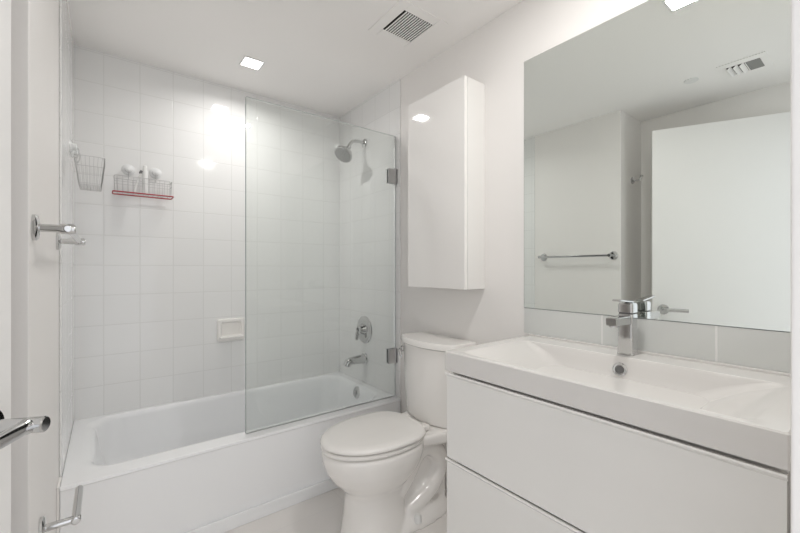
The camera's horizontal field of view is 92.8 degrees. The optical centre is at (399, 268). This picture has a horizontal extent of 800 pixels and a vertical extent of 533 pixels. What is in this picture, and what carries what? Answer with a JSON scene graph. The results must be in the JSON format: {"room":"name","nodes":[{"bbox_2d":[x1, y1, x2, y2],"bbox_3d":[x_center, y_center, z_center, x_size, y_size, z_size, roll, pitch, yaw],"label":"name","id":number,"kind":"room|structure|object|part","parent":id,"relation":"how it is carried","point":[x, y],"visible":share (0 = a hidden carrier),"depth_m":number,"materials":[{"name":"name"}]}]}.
{"room":"bathroom","nodes":[
{"label":"bathroom","id":0,"kind":"room"},
{"bbox_2d":[0,0,50,532],"bbox_3d":[-0.602,0.101,0.287,0.140,2.068,0.862,0,0,-13],"label":"door","id":1,"kind":"structure","parent":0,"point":[11,429],"depth_m":0.69,"materials":[{"name":"white paint"}]},
{"bbox_3d":[-0.642,0.269,0.599,0.080,0.027,0.139,0,0,-13],"label":"lever","id":2,"kind":"part","parent":1,"relation":"part of","materials":[{"name":"silver metal"}]},
{"bbox_2d":[11,0,58,532],"bbox_3d":[-1.394,0.004,1.284,0.364,2.282,1.353,0,0,-38],"label":"wall","id":3,"kind":"structure","parent":0,"point":[34,23],"depth_m":0.90,"materials":[{"name":"white paint"}]},
{"bbox_2d":[31,214,84,249],"bbox_3d":[-1.005,-0.098,1.141,0.078,0.062,0.617,0,0,-38],"label":"towel bar","id":4,"kind":"object","parent":3,"relation":"attached to","point":[36,227],"visible":1,"depth_m":0.92,"materials":[{"name":"silver metal"}]},
{"bbox_3d":[-0.831,-0.098,0.925,0.068,0.025,0.025,0,0,-38],"label":"post","id":5,"kind":"part","parent":4,"relation":"part of","materials":[{"name":"silver metal"}]},
{"bbox_3d":[-1.171,-0.098,1.364,0.068,0.025,0.025,0,0,-38],"label":"post","id":6,"kind":"part","parent":4,"relation":"part of","materials":[{"name":"silver metal"}]},
{"bbox_2d":[57,477,61,532],"bbox_3d":[-1.227,0.956,1.371,0.007,0.378,0.088,0,0,-38],"label":"trim","id":7,"kind":"structure","parent":3,"relation":"attached to","point":[60,478],"depth_m":1.34,"materials":[{"name":"white paint"}]},
{"bbox_2d":[38,485,83,532],"bbox_3d":[-0.953,0.680,1.079,0.083,0.060,0.213,0,0,-38],"label":"toilet paper holder","id":8,"kind":"object","parent":3,"relation":"attached to","point":[44,527],"visible":1,"depth_m":1.02,"materials":[{"name":"silver metal"}]},
{"bbox_3d":[-0.902,0.680,1.021,0.073,0.019,0.019,0,0,-38],"label":"post","id":9,"kind":"part","parent":8,"relation":"part of","materials":[{"name":"silver metal"}]},
{"bbox_3d":[-0.934,0.680,1.104,0.020,0.020,0.197,0,0,-38],"label":"arm","id":10,"kind":"part","parent":8,"relation":"part of","materials":[{"name":"silver metal"}]},
{"bbox_2d":[59,0,73,476],"bbox_3d":[-1.455,0.004,1.667,0.008,2.282,0.657,0,0,-38],"label":"wall tile","id":11,"kind":"structure","parent":3,"relation":"attached to","point":[66,46],"depth_m":1.54,"materials":[{"name":"white tile"}]},
{"bbox_2d":[69,140,104,191],"bbox_3d":[-1.455,-0.481,1.776,0.126,0.203,0.213,0,0,-38],"label":"wire basket","id":12,"kind":"object","parent":11,"relation":"attached to","point":[73,150],"visible":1,"depth_m":1.73,"materials":[{"name":"silver metal"}]},
{"bbox_2d":[69,140,78,158],"bbox_3d":[-1.476,-0.542,1.728,0.034,0.081,0.060,0,0,-38],"label":"cup","id":13,"kind":"object","parent":12,"relation":"on","point":[72,147],"depth_m":1.72,"materials":[{"name":"metal"}]},
{"bbox_2d":[71,149,79,162],"bbox_3d":[-1.531,-0.542,1.799,0.034,0.081,0.060,0,0,-38],"label":"cup","id":14,"kind":"object","parent":12,"relation":"on","point":[73,152],"depth_m":1.79,"materials":[{"name":"metal"}]},
{"bbox_2d":[67,0,522,116],"bbox_3d":[-0.432,-1.187,1.293,2.098,0.100,2.715,0,0,-38],"label":"ceiling","id":15,"kind":"structure","parent":0,"point":[322,56],"depth_m":1.89,"materials":[{"name":"white paint"}]},
{"bbox_2d":[239,55,265,70],"bbox_3d":[-0.818,-1.135,2.104,0.112,0.003,0.112,0,0,-38],"label":"recessed light","id":16,"kind":"object","parent":15,"relation":"in","point":[246,61],"visible":1,"depth_m":2.10,"materials":[{"name":"white plastic"}]},
{"bbox_2d":[242,57,261,69],"bbox_3d":[-0.818,-1.136,2.104,0.090,0.002,0.090,0,0,-38],"label":"diffuser","id":17,"kind":"object","parent":16,"relation":"attached to","point":[249,62],"depth_m":2.10,"materials":[{"name":"white plastic"}]},
{"bbox_2d":[368,0,447,49],"bbox_3d":[0.035,-1.133,1.786,0.270,0.007,0.270,0,0,-38],"label":"ceiling vent","id":18,"kind":"object","parent":15,"relation":"in","point":[403,23],"visible":1,"depth_m":1.77,"materials":[{"name":"white paint"}]},
{"bbox_2d":[224,487,446,532],"bbox_3d":[-0.178,1.195,0.965,2.098,0.100,3.545,0,0,-38],"label":"floor","id":19,"kind":"structure","parent":0,"point":[323,513],"depth_m":1.74,"materials":[{"name":"tile"}]},
{"bbox_2d":[60,372,400,532],"bbox_3d":[-0.823,0.956,2.095,1.515,0.378,0.753,0,0,-38],"label":"bathtub","id":20,"kind":"object","parent":19,"relation":"on","point":[183,466],"visible":0.94,"depth_m":1.80,"materials":[{"name":"white ceramic"}]},
{"bbox_2d":[185,479,337,532],"bbox_3d":[-0.591,1.116,1.795,1.512,0.058,0.015,0,0,-38],"label":"trim","id":21,"kind":"structure","parent":20,"relation":"attached to","point":[228,523],"depth_m":1.76,"materials":[{"name":"white ceramic"}]},
{"bbox_3d":[-0.285,0.817,2.516,0.021,0.080,0.080,0,0,-38],"label":"overflow plate","id":22,"kind":"part","parent":20,"relation":"part of","materials":[{"name":"silver metal"}]},
{"bbox_2d":[320,332,476,532],"bbox_3d":[-0.033,0.746,1.747,0.695,0.799,0.394,0,0,-38],"label":"toilet","id":23,"kind":"object","parent":19,"relation":"on","point":[390,467],"visible":0.94,"depth_m":1.67,"materials":[{"name":"white ceramic"}]},
{"bbox_3d":[-0.127,0.742,1.674,0.454,0.019,0.360,0,0,-38],"label":"seat","id":24,"kind":"part","parent":23,"relation":"part of","materials":[{"name":"white plastic"}]},
{"bbox_3d":[-0.126,0.715,1.674,0.458,0.030,0.366,0,0,-38],"label":"lid","id":25,"kind":"part","parent":23,"relation":"part of","materials":[{"name":"white plastic"}]},
{"bbox_3d":[-0.034,0.941,1.745,0.680,0.408,0.357,0,0,-38],"label":"bowl","id":26,"kind":"part","parent":23,"relation":"part of","materials":[{"name":"white ceramic"}]},
{"bbox_3d":[0.007,0.424,1.959,0.035,0.057,0.043,0,0,-38],"label":"flush lever","id":27,"kind":"part","parent":23,"relation":"part of","materials":[{"name":"silver metal"}]},
{"bbox_3d":[0.164,0.559,1.899,0.189,0.357,0.378,0,0,-38],"label":"tank","id":28,"kind":"part","parent":23,"relation":"part of","materials":[{"name":"white ceramic"}]},
{"bbox_3d":[0.161,0.362,1.896,0.207,0.032,0.394,0,0,-38],"label":"tank lid","id":29,"kind":"part","parent":23,"relation":"part of","materials":[{"name":"white ceramic"}]},
{"bbox_2d":[401,0,790,489],"bbox_3d":[0.358,0.004,1.904,0.100,2.282,2.715,0,0,-38],"label":"wall","id":30,"kind":"structure","parent":0,"point":[494,55],"depth_m":1.72,"materials":[{"name":"white paint"}]},
{"bbox_2d":[340,79,400,412],"bbox_3d":[-0.224,0.004,2.568,0.010,2.282,0.737,0,0,-38],"label":"wall tile","id":31,"kind":"structure","parent":30,"relation":"attached to","point":[366,199],"depth_m":2.52,"materials":[{"name":"white tile"}]},
{"bbox_2d":[245,96,397,433],"bbox_3d":[-0.372,-0.018,2.038,0.873,1.568,0.050,0,0,-38],"label":"glass screen","id":32,"kind":"object","parent":31,"relation":"attached to","point":[391,174],"visible":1,"depth_m":2.21,"materials":[{"name":"grey"}]},
{"bbox_3d":[-0.029,0.520,2.303,0.004,0.086,0.050,0,0,-38],"label":"wall plate","id":33,"kind":"part","parent":32,"relation":"part of","materials":[{"name":"silver metal"}]},
{"bbox_3d":[-0.029,-0.555,2.303,0.004,0.086,0.050,0,0,-38],"label":"wall plate","id":34,"kind":"part","parent":32,"relation":"part of","materials":[{"name":"silver metal"}]},
{"bbox_2d":[335,139,366,162],"bbox_3d":[-0.314,-0.787,2.489,0.228,0.187,0.120,0,0,-38],"label":"showerhead","id":35,"kind":"object","parent":31,"relation":"attached to","point":[343,153],"visible":1,"depth_m":2.45,"materials":[{"name":"silver metal"}]},
{"bbox_3d":[-0.295,-0.826,2.530,0.134,0.075,0.024,0,0,-41],"label":"arm","id":36,"kind":"part","parent":35,"relation":"part of","materials":[{"name":"silver metal"}]},
{"bbox_2d":[344,353,367,366],"bbox_3d":[-0.301,0.606,2.529,0.159,0.078,0.076,0,0,-38],"label":"tub spout","id":37,"kind":"object","parent":31,"relation":"attached to","point":[359,359],"visible":1,"depth_m":2.52,"materials":[{"name":"silver metal"}]},
{"bbox_2d":[355,316,371,342],"bbox_3d":[-0.264,0.410,2.557,0.066,0.184,0.184,0,0,-38],"label":"shower valve","id":38,"kind":"object","parent":31,"relation":"attached to","point":[364,327],"visible":1,"depth_m":2.54,"materials":[{"name":"silver metal"}]},
{"bbox_2d":[408,75,484,289],"bbox_3d":[0.219,-0.384,1.888,0.140,0.951,0.400,0,0,-38],"label":"upper cabinet","id":39,"kind":"object","parent":30,"relation":"attached to","point":[446,126],"visible":1,"depth_m":1.77,"materials":[{"name":"white paint"}]},
{"bbox_2d":[445,372,790,532],"bbox_3d":[0.595,0.631,1.110,0.495,0.583,0.812,0,0,-38],"label":"vanity cabinet","id":40,"kind":"object","parent":30,"relation":"attached to","point":[522,462],"visible":0.68,"depth_m":0.92,"materials":[{"name":"white paint"}]},
{"bbox_3d":[0.413,0.784,0.969,0.020,0.277,0.810,0,0,-38],"label":"drawer","id":41,"kind":"part","parent":40,"relation":"part of","materials":[{"name":"white paint"}]},
{"bbox_2d":[445,333,790,470],"bbox_3d":[0.596,0.314,1.110,0.494,0.094,0.818,0,0,-38],"label":"washbasin","id":42,"kind":"object","parent":40,"relation":"in","point":[737,410],"visible":1,"depth_m":0.98,"materials":[{"name":"white ceramic"}]},
{"bbox_2d":[606,299,638,355],"bbox_3d":[0.698,0.184,1.202,0.144,0.181,0.049,0,0,-38],"label":"faucet","id":43,"kind":"object","parent":42,"relation":"on","point":[626,321],"visible":1,"depth_m":1.21,"materials":[{"name":"silver metal"}]},
{"bbox_3d":[0.681,0.163,1.189,0.102,0.029,0.037,0,0,-38],"label":"spout","id":44,"kind":"part","parent":43,"relation":"part of","materials":[{"name":"silver metal"}]},
{"bbox_3d":[0.710,0.102,1.211,0.103,0.016,0.024,0,0,-38],"label":"lever","id":45,"kind":"part","parent":43,"relation":"part of","materials":[{"name":"silver metal"}]},
{"bbox_3d":[0.736,0.124,1.231,0.044,0.030,0.044,0,0,-38],"label":"handle","id":46,"kind":"part","parent":43,"relation":"part of","materials":[{"name":"silver metal"}]},
{"bbox_2d":[524,308,790,372],"bbox_3d":[0.798,0.215,1.248,0.007,0.102,0.895,0,0,-38],"label":"backsplash","id":47,"kind":"structure","parent":30,"relation":"attached to","point":[764,349],"depth_m":1.16,"materials":[{"name":"white tile"}]},
{"bbox_2d":[524,0,790,331],"bbox_3d":[0.797,-0.354,1.249,0.006,1.034,0.897,0,0,-38],"label":"mirror","id":48,"kind":"object","parent":30,"relation":"attached to","point":[657,135],"visible":1,"depth_m":1.20,"materials":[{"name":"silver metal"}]},
{"bbox_2d":[791,0,799,532],"bbox_3d":[0.361,0.004,0.267,1.898,2.282,0.120,0,0,-38],"label":"wall","id":49,"kind":"structure","parent":0,"point":[795,4],"depth_m":0.30,"materials":[{"name":"white paint"}]},
{"bbox_3d":[-1.271,0.004,2.297,1.998,2.282,0.100,0,0,-38],"label":"wall","id":50,"kind":"structure","parent":0,"visible":0},
{"bbox_2d":[74,45,339,420],"bbox_3d":[-1.055,-0.146,2.396,1.534,1.982,0.008,0,0,-38],"label":"wall tile","id":51,"kind":"structure","parent":50,"relation":"attached to","point":[154,278],"depth_m":2.26,"materials":[{"name":"white tile"}]},
{"bbox_2d":[112,164,173,199],"bbox_3d":[-1.386,-0.481,2.059,0.274,0.174,0.121,0,0,-38],"label":"shower caddy","id":52,"kind":"object","parent":51,"relation":"attached to","point":[127,169],"visible":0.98,"depth_m":2.06,"materials":[{"name":"silver metal"}]},
{"bbox_2d":[121,164,134,177],"bbox_3d":[-1.464,-0.527,2.054,0.062,0.082,0.034,0,0,-38],"label":"cup","id":53,"kind":"object","parent":52,"relation":"on","point":[127,169],"depth_m":2.05,"materials":[{"name":"metal"}]},
{"bbox_2d":[133,170,142,191],"bbox_3d":[-1.405,-0.466,2.041,0.043,0.125,0.042,0,0,-38],"label":"razor","id":54,"kind":"object","parent":52,"relation":"in","point":[140,171],"visible":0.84,"depth_m":2.03,"materials":[{"name":"white plastic"}]},
{"bbox_3d":[-1.406,-0.459,2.038,0.011,0.112,0.039,0,0,42],"label":"handle","id":55,"kind":"part","parent":54,"relation":"part of","materials":[{"name":"white plastic"}]},
{"bbox_2d":[142,165,147,193],"bbox_3d":[-1.375,-0.479,2.053,0.027,0.155,0.027,0,0,-38],"label":"bottle","id":56,"kind":"object","parent":52,"relation":"in","point":[145,172],"visible":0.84,"depth_m":2.04,"materials":[{"name":"white plastic"}]},
{"bbox_2d":[149,168,161,180],"bbox_3d":[-1.365,-0.527,2.130,0.062,0.082,0.034,0,0,-38],"label":"cup","id":57,"kind":"object","parent":52,"relation":"on","point":[155,173],"depth_m":2.13,"materials":[{"name":"metal"}]},
{"bbox_2d":[217,317,243,341],"bbox_3d":[-1.046,0.378,2.368,0.160,0.140,0.048,0,0,-38],"label":"soap dish","id":58,"kind":"object","parent":51,"relation":"attached to","point":[228,329],"visible":1,"depth_m":2.37,"materials":[{"name":"white ceramic"}]}
]}

